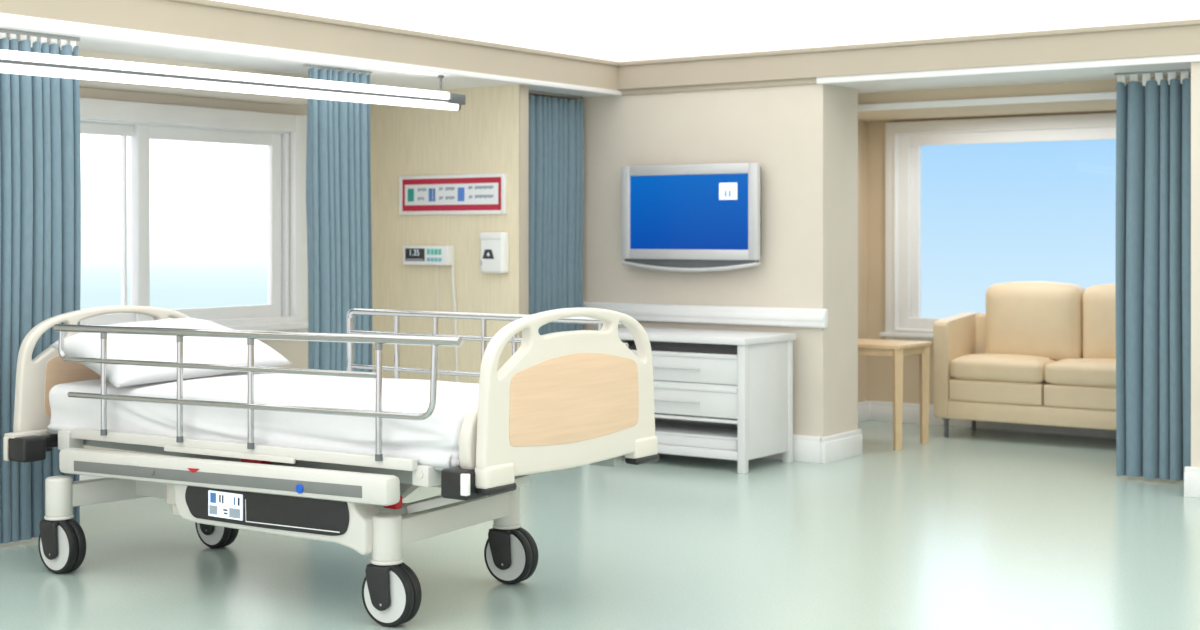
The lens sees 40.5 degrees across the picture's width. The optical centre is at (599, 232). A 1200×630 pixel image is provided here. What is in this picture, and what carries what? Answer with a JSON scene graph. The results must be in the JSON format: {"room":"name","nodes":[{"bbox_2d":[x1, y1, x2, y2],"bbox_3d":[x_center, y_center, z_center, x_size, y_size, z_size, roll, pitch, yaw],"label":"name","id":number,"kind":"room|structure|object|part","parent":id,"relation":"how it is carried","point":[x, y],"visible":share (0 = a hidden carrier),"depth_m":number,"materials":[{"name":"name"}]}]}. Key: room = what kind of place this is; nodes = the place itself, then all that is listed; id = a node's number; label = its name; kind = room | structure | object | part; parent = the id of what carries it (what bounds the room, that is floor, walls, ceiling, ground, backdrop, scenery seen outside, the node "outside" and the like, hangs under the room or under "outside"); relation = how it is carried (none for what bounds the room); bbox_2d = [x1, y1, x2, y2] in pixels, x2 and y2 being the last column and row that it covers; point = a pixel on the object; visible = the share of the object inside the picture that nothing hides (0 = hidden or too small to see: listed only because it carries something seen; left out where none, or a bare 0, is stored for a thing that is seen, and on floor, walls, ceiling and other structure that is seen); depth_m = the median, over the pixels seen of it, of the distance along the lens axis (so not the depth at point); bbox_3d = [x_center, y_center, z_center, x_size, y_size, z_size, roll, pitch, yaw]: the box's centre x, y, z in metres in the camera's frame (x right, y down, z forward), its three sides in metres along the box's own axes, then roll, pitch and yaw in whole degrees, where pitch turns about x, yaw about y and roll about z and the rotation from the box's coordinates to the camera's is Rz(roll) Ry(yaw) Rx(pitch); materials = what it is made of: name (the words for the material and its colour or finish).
{"room":"hospital room","nodes":[
{"label":"hospital room","id":0,"kind":"room"},
{"bbox_2d":[79,87,307,456],"bbox_3d":[-4.153,0.150,7.653,0.180,2.600,10.700,0,0,35],"label":"wall","id":1,"kind":"structure","parent":0,"point":[295,352],"depth_m":10.18,"materials":[{"name":"beige paint"}]},
{"bbox_2d":[79,475,105,480],"bbox_3d":[-3.379,1.400,8.575,0.040,0.100,6.100,0,0,35],"label":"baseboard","id":2,"kind":"structure","parent":1,"relation":"attached to","point":[81,477],"depth_m":9.21,"materials":[{"name":"white paint"}]},
{"bbox_2d":[78,50,307,104],"bbox_3d":[-4.341,-0.890,6.695,0.720,0.130,8.920,0,0,35],"label":"trim","id":3,"kind":"structure","parent":1,"relation":"attached to","point":[176,91],"depth_m":9.35,"materials":[{"name":"beige paint"}]},
{"bbox_2d":[80,97,307,331],"bbox_3d":[-2.679,-0.058,9.642,0.270,1.415,2.550,0,0,35],"label":"window","id":4,"kind":"structure","parent":1,"relation":"in","point":[142,122],"depth_m":10.07,"materials":[{"name":"white paint"}]},
{"bbox_3d":[-3.042,-0.050,9.228,0.045,1.190,1.105,0,0,35],"label":"sash","id":5,"kind":"part","parent":4,"relation":"part of","materials":[{"name":"clear glass"}]},
{"bbox_3d":[-2.406,-0.050,10.058,0.045,1.190,1.145,0,0,35],"label":"sash","id":6,"kind":"part","parent":4,"relation":"part of","materials":[{"name":"clear glass"}]},
{"bbox_3d":[-2.618,0.598,9.599,0.120,0.045,2.550,0,0,35],"label":"sill","id":7,"kind":"part","parent":4,"relation":"part of","materials":[{"name":"white paint"}]},
{"bbox_2d":[0,22,610,98],"bbox_3d":[-3.622,-0.970,7.295,1.661,0.050,10.730,0,0,35],"label":"trim","id":8,"kind":"structure","parent":1,"relation":"attached to","point":[94,42],"depth_m":8.91,"materials":[{"name":"white paint"}]},
{"bbox_2d":[0,28,80,543],"bbox_3d":[-2.745,0.241,7.542,0.102,2.377,0.786,0,0,35],"label":"curtain","id":9,"kind":"object","parent":8,"relation":"hanging from","point":[40,139],"visible":0.67,"depth_m":7.64,"materials":[{"name":"blue fabric"}]},
{"bbox_2d":[303,64,371,371],"bbox_3d":[-1.496,0.241,9.310,0.091,2.377,0.535,0,0,35],"label":"curtain","id":10,"kind":"object","parent":8,"relation":"hanging from","point":[338,158],"visible":0.7,"depth_m":9.26,"materials":[{"name":"blue fabric"}]},
{"bbox_2d":[529,90,583,334],"bbox_3d":[-0.314,0.241,10.976,0.086,2.377,0.660,0,0,35],"label":"curtain","id":11,"kind":"object","parent":8,"relation":"hanging from","point":[556,126],"visible":0.62,"depth_m":10.96,"materials":[{"name":"blue fabric"}]},
{"bbox_2d":[370,85,518,382],"bbox_3d":[-1.072,0.242,10.793,1.425,2.415,0.085,0,0,35],"label":"wall","id":12,"kind":"structure","parent":0,"point":[482,137],"depth_m":10.70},
{"bbox_2d":[403,245,457,381],"bbox_3d":[-1.119,0.616,10.726,0.428,1.068,0.080,0,0,35],"label":"wall monitor","id":13,"kind":"object","parent":12,"relation":"attached to","point":[436,255],"visible":0.94,"depth_m":10.67,"materials":[{"name":"white plastic"}]},
{"bbox_2d":[399,173,506,214],"bbox_3d":[-0.972,-0.252,10.650,0.900,0.260,0.032,0,0,35],"label":"wall sign","id":14,"kind":"object","parent":12,"relation":"attached to","point":[457,193],"visible":1,"depth_m":10.62,"materials":[{"name":"white plastic"}]},
{"bbox_2d":[445,196,454,199],"bbox_3d":[-0.981,-0.229,10.642,0.077,0.022,0.004,0,0,35],"label":"print","id":15,"kind":"object","parent":14,"relation":"attached to","point":[446,197],"depth_m":10.64},
{"bbox_2d":[445,187,454,190],"bbox_3d":[-0.982,-0.289,10.643,0.076,0.022,0.004,0,0,35],"label":"print","id":16,"kind":"object","parent":14,"relation":"attached to","point":[446,188],"depth_m":10.64},
{"bbox_2d":[475,195,492,197],"bbox_3d":[-0.747,-0.235,10.476,0.152,0.022,0.004,0,0,35],"label":"print","id":17,"kind":"object","parent":14,"relation":"attached to","point":[476,196],"depth_m":10.47},
{"bbox_2d":[475,186,492,188],"bbox_3d":[-0.747,-0.293,10.476,0.152,0.022,0.004,0,0,35],"label":"print","id":18,"kind":"object","parent":14,"relation":"attached to","point":[476,187],"depth_m":10.47},
{"bbox_2d":[480,232,508,272],"bbox_3d":[-0.676,0.126,10.415,0.192,0.264,0.083,0,0,35],"label":"soap dispenser","id":19,"kind":"object","parent":12,"relation":"attached to","point":[494,246],"visible":1,"depth_m":10.37,"materials":[{"name":"white plastic"}]},
{"bbox_3d":[-0.695,0.021,10.389,0.184,0.047,0.019,0,0,35],"label":"lid","id":20,"kind":"part","parent":19,"relation":"part of","materials":[{"name":"white plastic"}]},
{"bbox_2d":[519,84,528,346],"bbox_3d":[-0.486,0.253,10.378,0.010,2.395,0.089,0,0,35],"label":"trim","id":21,"kind":"structure","parent":12,"relation":"attached to","point":[523,89],"depth_m":10.37,"materials":[{"name":"paint"}]},
{"bbox_2d":[0,420,1199,629],"bbox_3d":[0.705,1.510,5.932,10.700,0.120,13.500,0,0,35],"label":"floor","id":22,"kind":"structure","parent":0,"point":[967,529],"depth_m":7.36,"materials":[{"name":"green plastic"}]},
{"bbox_2d":[3,305,658,626],"bbox_3d":[-1.215,0.867,6.867,2.731,1.166,1.259,0,0,35],"label":"hospital bed","id":23,"kind":"object","parent":22,"relation":"on","point":[564,399],"visible":0.96,"depth_m":6.32,"materials":[{"name":"beige plastic"}]},
{"bbox_3d":[-2.252,0.680,7.631,0.006,0.335,0.830,0,0,35],"label":"wood panel","id":24,"kind":"part","parent":23,"relation":"part of","materials":[{"name":"brown wood"}]},
{"bbox_3d":[-2.272,0.644,7.646,0.052,0.604,1.094,0,0,35],"label":"headboard","id":25,"kind":"part","parent":23,"relation":"part of","materials":[{"name":"beige plastic"}]},
{"bbox_3d":[-2.099,0.632,6.879,0.025,0.432,0.024,0,0,35],"label":"rail post","id":26,"kind":"part","parent":23,"relation":"part of","materials":[{"name":"silver metal"}]},
{"bbox_3d":[-1.915,0.944,6.661,0.080,0.016,0.005,0,0,35],"label":"maker plate","id":27,"kind":"part","parent":23,"relation":"part of","materials":[{"name":"white plastic"}]},
{"bbox_3d":[-1.706,0.626,6.601,0.025,0.432,0.024,0,0,35],"label":"rail post","id":28,"kind":"part","parent":23,"relation":"part of","materials":[{"name":"silver metal"}]},
{"bbox_3d":[-1.473,0.854,6.468,1.965,0.065,0.035,0,0,35],"label":"deck rail","id":29,"kind":"part","parent":23,"relation":"part of","materials":[{"name":"white plastic"}]},
{"bbox_3d":[-1.366,0.621,6.360,0.025,0.432,0.024,0,0,35],"label":"rail post","id":30,"kind":"part","parent":23,"relation":"part of","materials":[{"name":"silver metal"}]},
{"bbox_3d":[-1.425,0.398,6.397,2.285,0.060,0.033,0,0,35],"label":"rail","id":31,"kind":"part","parent":23,"relation":"part of","materials":[{"name":"silver metal"}]},
{"bbox_3d":[-1.416,0.905,6.587,2.520,0.060,0.060,0,0,35],"label":"frame rail","id":32,"kind":"part","parent":23,"relation":"part of","materials":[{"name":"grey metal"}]},
{"bbox_2d":[47,371,478,467],"bbox_3d":[-1.198,0.753,6.919,2.403,0.248,1.024,0,0,35],"label":"mattress","id":33,"kind":"object","parent":23,"relation":"on","point":[434,440],"visible":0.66,"depth_m":6.50,"materials":[{"name":"white fabric"}]},
{"bbox_2d":[50,318,291,386],"bbox_3d":[-1.980,0.524,7.404,0.600,0.248,1.010,0,0,35],"label":"pillow","id":34,"kind":"object","parent":33,"relation":"on","point":[205,350],"visible":0.7,"depth_m":7.18,"materials":[{"name":"white fabric"}]},
{"bbox_3d":[-1.296,1.060,6.271,0.900,0.155,0.012,0,0,35],"label":"control panel","id":35,"kind":"part","parent":23,"relation":"part of","materials":[{"name":"black plastic"}]},
{"bbox_3d":[-0.812,0.613,5.968,0.025,0.432,0.024,0,0,35],"label":"rail post","id":36,"kind":"part","parent":23,"relation":"part of","materials":[{"name":"silver metal"}]},
{"bbox_3d":[-0.915,0.608,7.322,0.024,0.485,0.023,0,0,35],"label":"rail post","id":37,"kind":"part","parent":23,"relation":"part of","materials":[{"name":"silver metal"}]},
{"bbox_3d":[-0.771,1.015,6.547,0.341,0.245,0.070,0,0,35],"label":"lift arm","id":38,"kind":"part","parent":23,"relation":"part of"},
{"bbox_3d":[-0.727,0.411,7.189,0.024,0.092,0.023,0,0,35],"label":"rail post","id":39,"kind":"part","parent":23,"relation":"part of","materials":[{"name":"silver metal"}]},
{"bbox_3d":[-0.506,1.000,6.237,0.480,0.132,0.050,0,0,-14],"label":"foot lever","id":40,"kind":"part","parent":23,"relation":"part of","materials":[{"name":"white plastic"}]},
{"bbox_3d":[-0.502,0.608,7.031,0.024,0.485,0.023,0,0,35],"label":"rail post","id":41,"kind":"part","parent":23,"relation":"part of","materials":[{"name":"silver metal"}]},
{"bbox_3d":[-0.519,0.497,7.042,1.580,0.306,0.031,0,0,35],"label":"rail","id":42,"kind":"part","parent":23,"relation":"part of","materials":[{"name":"silver metal"}]},
{"bbox_3d":[-0.364,0.608,6.933,0.024,0.485,0.023,0,0,35],"label":"rail post","id":43,"kind":"part","parent":23,"relation":"part of","materials":[{"name":"silver metal"}]},
{"bbox_3d":[-0.107,0.586,6.169,0.052,0.604,1.094,0,0,35],"label":"footboard","id":44,"kind":"part","parent":23,"relation":"part of","materials":[{"name":"beige plastic"}]},
{"bbox_3d":[-0.086,0.623,6.155,0.006,0.335,0.830,0,0,35],"label":"wood panel","id":45,"kind":"part","parent":23,"relation":"part of","materials":[{"name":"brown wood"}]},
{"bbox_3d":[-0.955,0.905,7.240,2.520,0.060,0.060,0,0,35],"label":"frame rail","id":46,"kind":"part","parent":23,"relation":"part of","materials":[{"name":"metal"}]},
{"bbox_2d":[596,327,795,473],"bbox_3d":[0.551,1.042,10.382,1.240,0.815,0.650,0,0,35],"label":"dresser","id":47,"kind":"object","parent":22,"relation":"on","point":[742,380],"visible":0.55,"depth_m":10.03,"materials":[{"name":"white paint"}]},
{"bbox_3d":[0.073,1.024,10.721,0.022,0.701,0.520,0,0,35],"label":"panel","id":48,"kind":"part","parent":47,"relation":"part of","materials":[{"name":"black paint"}]},
{"bbox_3d":[0.384,0.835,10.124,0.547,0.011,0.034,0,0,35],"label":"handle","id":49,"kind":"part","parent":47,"relation":"part of","materials":[{"name":"silver metal"}]},
{"bbox_3d":[0.384,1.040,10.124,0.547,0.011,0.034,0,0,35],"label":"handle","id":50,"kind":"part","parent":47,"relation":"part of","materials":[{"name":"silver metal"}]},
{"bbox_3d":[0.535,0.829,10.360,1.100,0.182,0.546,0,0,35],"label":"drawer","id":51,"kind":"part","parent":47,"relation":"part of","materials":[{"name":"white paint"}]},
{"bbox_3d":[0.715,1.022,10.613,1.170,0.696,0.015,0,0,35],"label":"panel","id":52,"kind":"part","parent":47,"relation":"part of","materials":[{"name":"white paint"}]},
{"bbox_2d":[654,380,737,388],"bbox_3d":[0.548,0.935,10.377,1.150,0.020,0.582,0,0,35],"label":"shelf","id":53,"kind":"object","parent":47,"relation":"attached to","point":[658,384],"depth_m":9.99,"materials":[{"name":"white paint"}]},
{"bbox_3d":[0.535,1.034,10.360,1.100,0.182,0.546,0,0,35],"label":"drawer","id":54,"kind":"part","parent":47,"relation":"part of","materials":[{"name":"white paint"}]},
{"bbox_2d":[655,421,737,450],"bbox_3d":[0.566,1.285,10.342,0.990,0.080,0.470,0,0,35],"label":"tray","id":55,"kind":"object","parent":47,"relation":"in","point":[667,433],"visible":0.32,"depth_m":10.12,"materials":[{"name":"white paint"}]},
{"bbox_3d":[0.566,1.252,10.342,0.990,0.015,0.470,0,0,35],"label":"lid","id":56,"kind":"part","parent":55,"relation":"part of","materials":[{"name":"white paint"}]},
{"bbox_2d":[655,413,737,423],"bbox_3d":[0.548,1.145,10.377,1.150,0.020,0.582,0,0,35],"label":"shelf","id":57,"kind":"object","parent":47,"relation":"attached to","point":[706,417],"depth_m":9.97,"materials":[{"name":"white paint"}]},
{"bbox_2d":[658,444,737,460],"bbox_3d":[0.548,1.350,10.377,1.150,0.050,0.582,0,0,35],"label":"shelf","id":58,"kind":"object","parent":47,"relation":"attached to","point":[662,448],"depth_m":9.99,"materials":[{"name":"white paint"}]},
{"bbox_3d":[0.863,1.062,9.819,0.050,0.776,0.050,0,0,35],"label":"leg","id":59,"kind":"part","parent":47,"relation":"part of","materials":[{"name":"white paint"}]},
{"bbox_3d":[1.030,1.024,10.044,0.022,0.701,0.520,0,0,35],"label":"panel","id":60,"kind":"part","parent":47,"relation":"part of","materials":[{"name":"white paint"}]},
{"bbox_3d":[1.187,1.062,10.276,0.050,0.776,0.050,0,0,35],"label":"leg","id":61,"kind":"part","parent":47,"relation":"part of","materials":[{"name":"white paint"}]},
{"bbox_2d":[858,339,931,449],"bbox_3d":[1.869,1.100,11.227,0.686,0.700,0.512,0,0,35],"label":"side table","id":62,"kind":"object","parent":22,"relation":"on","point":[897,349],"visible":0.51,"depth_m":10.99,"materials":[{"name":"brown wood"}]},
{"bbox_3d":[1.991,1.113,10.877,0.058,0.673,0.058,0,0,-10],"label":"leg","id":63,"kind":"part","parent":62,"relation":"part of","materials":[{"name":"brown wood"}]},
{"bbox_3d":[2.239,1.113,11.228,0.058,0.673,0.058,0,0,-10],"label":"leg","id":64,"kind":"part","parent":62,"relation":"part of","materials":[{"name":"brown wood"}]},
{"bbox_2d":[933,281,1115,436],"bbox_3d":[3.283,0.897,11.296,1.785,1.105,0.645,0,0,35],"label":"sofa","id":65,"kind":"object","parent":22,"relation":"on","point":[1040,352],"visible":0.71,"depth_m":11.32,"materials":[{"name":"beige leather"}]},
{"bbox_3d":[2.462,1.380,11.560,0.060,0.140,0.060,0,0,35],"label":"leg","id":66,"kind":"part","parent":65,"relation":"part of","materials":[{"name":"silver metal"}]},
{"bbox_3d":[2.597,0.951,11.781,0.105,0.729,0.645,0,0,35],"label":"armrest","id":67,"kind":"part","parent":65,"relation":"part of","materials":[{"name":"beige leather"}]},
{"bbox_3d":[2.751,1.380,11.969,0.060,0.140,0.060,0,0,35],"label":"leg","id":68,"kind":"part","parent":65,"relation":"part of","materials":[{"name":"silver metal"}]},
{"bbox_3d":[3.428,0.920,11.502,1.605,0.660,0.140,0,0,35],"label":"frame","id":69,"kind":"part","parent":65,"relation":"part of","materials":[{"name":"beige leather"}]},
{"bbox_2d":[950,354,1056,382],"bbox_3d":[2.856,0.950,11.465,0.679,0.189,0.420,0,0,35],"label":"seat cushion","id":70,"kind":"object","parent":65,"relation":"on","point":[964,368],"depth_m":11.31,"materials":[{"name":"beige leather"}]},
{"bbox_2d":[986,281,1084,360],"bbox_3d":[3.095,0.630,11.563,0.700,0.570,0.295,0,0,35],"label":"cushion","id":71,"kind":"object","parent":65,"relation":"on","point":[1043,319],"depth_m":11.42,"materials":[{"name":"beige leather"}]},
{"bbox_2d":[1045,358,1115,387],"bbox_3d":[3.501,0.950,11.009,0.884,0.189,0.420,0,0,35],"label":"seat cushion","id":72,"kind":"object","parent":65,"relation":"on","point":[1059,372],"depth_m":10.97,"materials":[{"name":"beige leather"}]},
{"bbox_2d":[1083,284,1115,358],"bbox_3d":[3.670,0.630,11.156,0.692,0.570,0.295,0,0,35],"label":"cushion","id":73,"kind":"object","parent":65,"relation":"on","point":[1099,301],"depth_m":11.17,"materials":[{"name":"beige leather"}]},
{"bbox_2d":[213,0,1199,61],"bbox_3d":[0.660,-1.215,4.249,8.829,0.100,10.700,0,0,35],"label":"ceiling","id":74,"kind":"structure","parent":0,"point":[612,30],"depth_m":8.91,"materials":[{"name":"white paint"}]},
{"bbox_2d":[0,49,465,110],"bbox_3d":[-2.289,-0.824,7.847,0.100,0.243,4.970,0,0,35],"label":"pendant light","id":75,"kind":"object","parent":74,"relation":"hanging from","point":[12,62],"visible":1,"depth_m":8.26,"materials":[{"name":"silver metal"}]},
{"bbox_3d":[-0.952,-0.888,9.737,0.032,0.117,0.032,0,0,35],"label":"rod","id":76,"kind":"part","parent":75,"relation":"part of","materials":[{"name":"silver metal"}]},
{"bbox_2d":[562,84,857,436],"bbox_3d":[0.270,0.152,11.353,3.129,2.595,0.490,0,0,35],"label":"wall","id":77,"kind":"structure","parent":0,"point":[803,139],"depth_m":10.52,"materials":[{"name":"beige paint"}]},
{"bbox_2d":[0,0,619,90],"bbox_3d":[-2.951,-1.093,6.797,0.050,0.245,10.690,0,0,35],"label":"trim","id":78,"kind":"structure","parent":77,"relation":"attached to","point":[160,16],"depth_m":8.70,"materials":[{"name":"paint"}]},
{"bbox_2d":[0,13,622,95],"bbox_3d":[-2.953,-0.957,6.792,0.072,0.031,10.680,0,0,35],"label":"trim","id":79,"kind":"structure","parent":77,"relation":"attached to","point":[4,17],"depth_m":8.52,"materials":[{"name":"white paint"}]},
{"bbox_2d":[621,163,760,271],"bbox_3d":[0.603,-0.098,10.724,1.053,0.704,0.155,0,0,35],"label":"television","id":80,"kind":"object","parent":77,"relation":"attached to","point":[691,217],"visible":1,"depth_m":10.68,"materials":[{"name":"silver metal"}]},
{"bbox_2d":[625,259,757,267],"bbox_3d":[0.592,0.204,10.709,1.013,0.067,0.039,0,0,35],"label":"speaker grille","id":81,"kind":"object","parent":80,"relation":"attached to","point":[642,263],"depth_m":10.67,"materials":[{"name":"silver metal"}]},
{"bbox_2d":[583,302,827,327],"bbox_3d":[0.629,0.538,10.774,1.945,0.120,0.062,0,0,35],"label":"trim","id":82,"kind":"structure","parent":77,"relation":"attached to","point":[701,314],"depth_m":10.62,"materials":[{"name":"white paint"}]},
{"bbox_2d":[620,78,816,94],"bbox_3d":[0.766,-0.964,10.720,1.529,0.042,0.070,0,0,35],"label":"trim","id":83,"kind":"structure","parent":77,"relation":"attached to","point":[803,81],"depth_m":10.66,"materials":[{"name":"paint"}]},
{"bbox_2d":[760,434,820,462],"bbox_3d":[0.202,1.367,11.089,2.924,0.165,0.040,0,0,35],"label":"baseboard","id":84,"kind":"structure","parent":77,"relation":"attached to","point":[805,448],"depth_m":10.29,"materials":[{"name":"white paint"}]},
{"bbox_2d":[820,429,861,463],"bbox_3d":[1.552,1.367,10.434,0.034,0.165,0.530,0,0,35],"label":"baseboard","id":85,"kind":"object","parent":77,"relation":"attached to","point":[840,446],"visible":1,"depth_m":10.39,"materials":[{"name":"white paint"}]},
{"bbox_2d":[618,19,1199,89],"bbox_3d":[3.727,-1.097,8.611,8.859,0.235,0.095,0,0,35],"label":"trim","id":86,"kind":"structure","parent":77,"relation":"attached to","point":[1176,40],"depth_m":9.80,"materials":[{"name":"paint"}]},
{"bbox_2d":[858,120,867,401],"bbox_3d":[1.468,0.200,11.896,0.160,2.500,1.920,0,0,35],"label":"wall","id":87,"kind":"structure","parent":0,"point":[862,125],"depth_m":12.54,"materials":[{"name":"beige paint"}]},
{"bbox_2d":[858,401,868,422],"bbox_3d":[1.565,1.375,11.876,0.040,0.150,1.800,0,0,35],"label":"baseboard","id":88,"kind":"structure","parent":87,"relation":"attached to","point":[863,407],"depth_m":12.49,"materials":[{"name":"white paint"}]},
{"bbox_2d":[868,111,1115,404],"bbox_3d":[5.358,0.150,10.407,8.270,2.600,0.180,0,0,35],"label":"wall","id":89,"kind":"structure","parent":0,"point":[880,386],"depth_m":12.55,"materials":[{"name":"beige paint"}]},
{"bbox_2d":[869,401,1115,437],"bbox_3d":[3.532,1.375,11.575,3.600,0.150,0.040,0,0,35],"label":"baseboard","id":90,"kind":"structure","parent":89,"relation":"attached to","point":[878,410],"depth_m":12.12,"materials":[{"name":"white paint"}]},
{"bbox_2d":[880,113,1115,342],"bbox_3d":[3.360,-0.010,11.703,2.870,1.680,0.170,0,0,35],"label":"window","id":91,"kind":"structure","parent":89,"relation":"in","point":[904,141],"depth_m":12.40,"materials":[{"name":"white paint"}]},
{"bbox_3d":[3.342,0.777,11.679,2.870,0.035,0.110,0,0,35],"label":"sill","id":92,"kind":"part","parent":91,"relation":"part of","materials":[{"name":"white paint"}]},
{"bbox_3d":[3.404,-0.020,11.740,2.520,1.540,0.060,0,0,35],"label":"sash","id":93,"kind":"part","parent":91,"relation":"part of","materials":[{"name":"white paint"}]},
{"bbox_2d":[832,63,1190,92],"bbox_3d":[4.797,-0.970,9.597,8.250,0.050,2.790,0,0,35],"label":"trim","id":94,"kind":"structure","parent":89,"relation":"attached to","point":[1102,73],"depth_m":10.01,"materials":[{"name":"white paint"}]},
{"bbox_2d":[1114,69,1190,480],"bbox_3d":[3.289,0.241,9.456,0.592,2.377,0.124,0,0,35],"label":"curtain","id":95,"kind":"object","parent":94,"relation":"hanging from","point":[1153,263],"visible":0.81,"depth_m":9.46,"materials":[{"name":"blue fabric"}]},
{"bbox_2d":[858,75,1190,121],"bbox_3d":[5.025,-0.910,9.919,8.250,0.090,2.000,0,0,35],"label":"trim","id":96,"kind":"structure","parent":89,"relation":"attached to","point":[1098,86],"depth_m":10.86,"materials":[{"name":"beige paint"}]},
{"bbox_2d":[1191,62,1199,466],"bbox_3d":[5.438,0.152,7.698,5.011,2.595,0.490,0,0,35],"label":"wall","id":97,"kind":"structure","parent":0,"point":[1195,66],"depth_m":8.93,"materials":[{"name":"beige paint"}]},
{"bbox_2d":[817,54,1199,84],"bbox_3d":[4.366,-0.960,8.165,7.300,0.042,0.085,0,0,35],"label":"trim","id":98,"kind":"structure","parent":97,"relation":"attached to","point":[1188,58],"depth_m":9.50,"materials":[{"name":"white paint"}]},
{"bbox_2d":[1184,466,1199,497],"bbox_3d":[5.278,1.367,7.499,5.041,0.165,0.040,0,0,35],"label":"baseboard","id":99,"kind":"structure","parent":97,"relation":"attached to","point":[1191,474],"depth_m":8.91,"materials":[{"name":"white paint"}]},
{"bbox_3d":[5.113,0.100,2.814,0.100,2.700,13.500,0,0,35],"label":"wall","id":100,"kind":"structure","parent":0,"visible":0},
{"bbox_2d":[858,92,1116,110],"bbox_3d":[4.440,-0.846,9.092,8.250,0.041,0.045,0,0,35],"label":"trim","id":101,"kind":"structure","parent":100,"relation":"attached to","point":[1104,95],"depth_m":10.44,"materials":[{"name":"white paint"}]}
]}

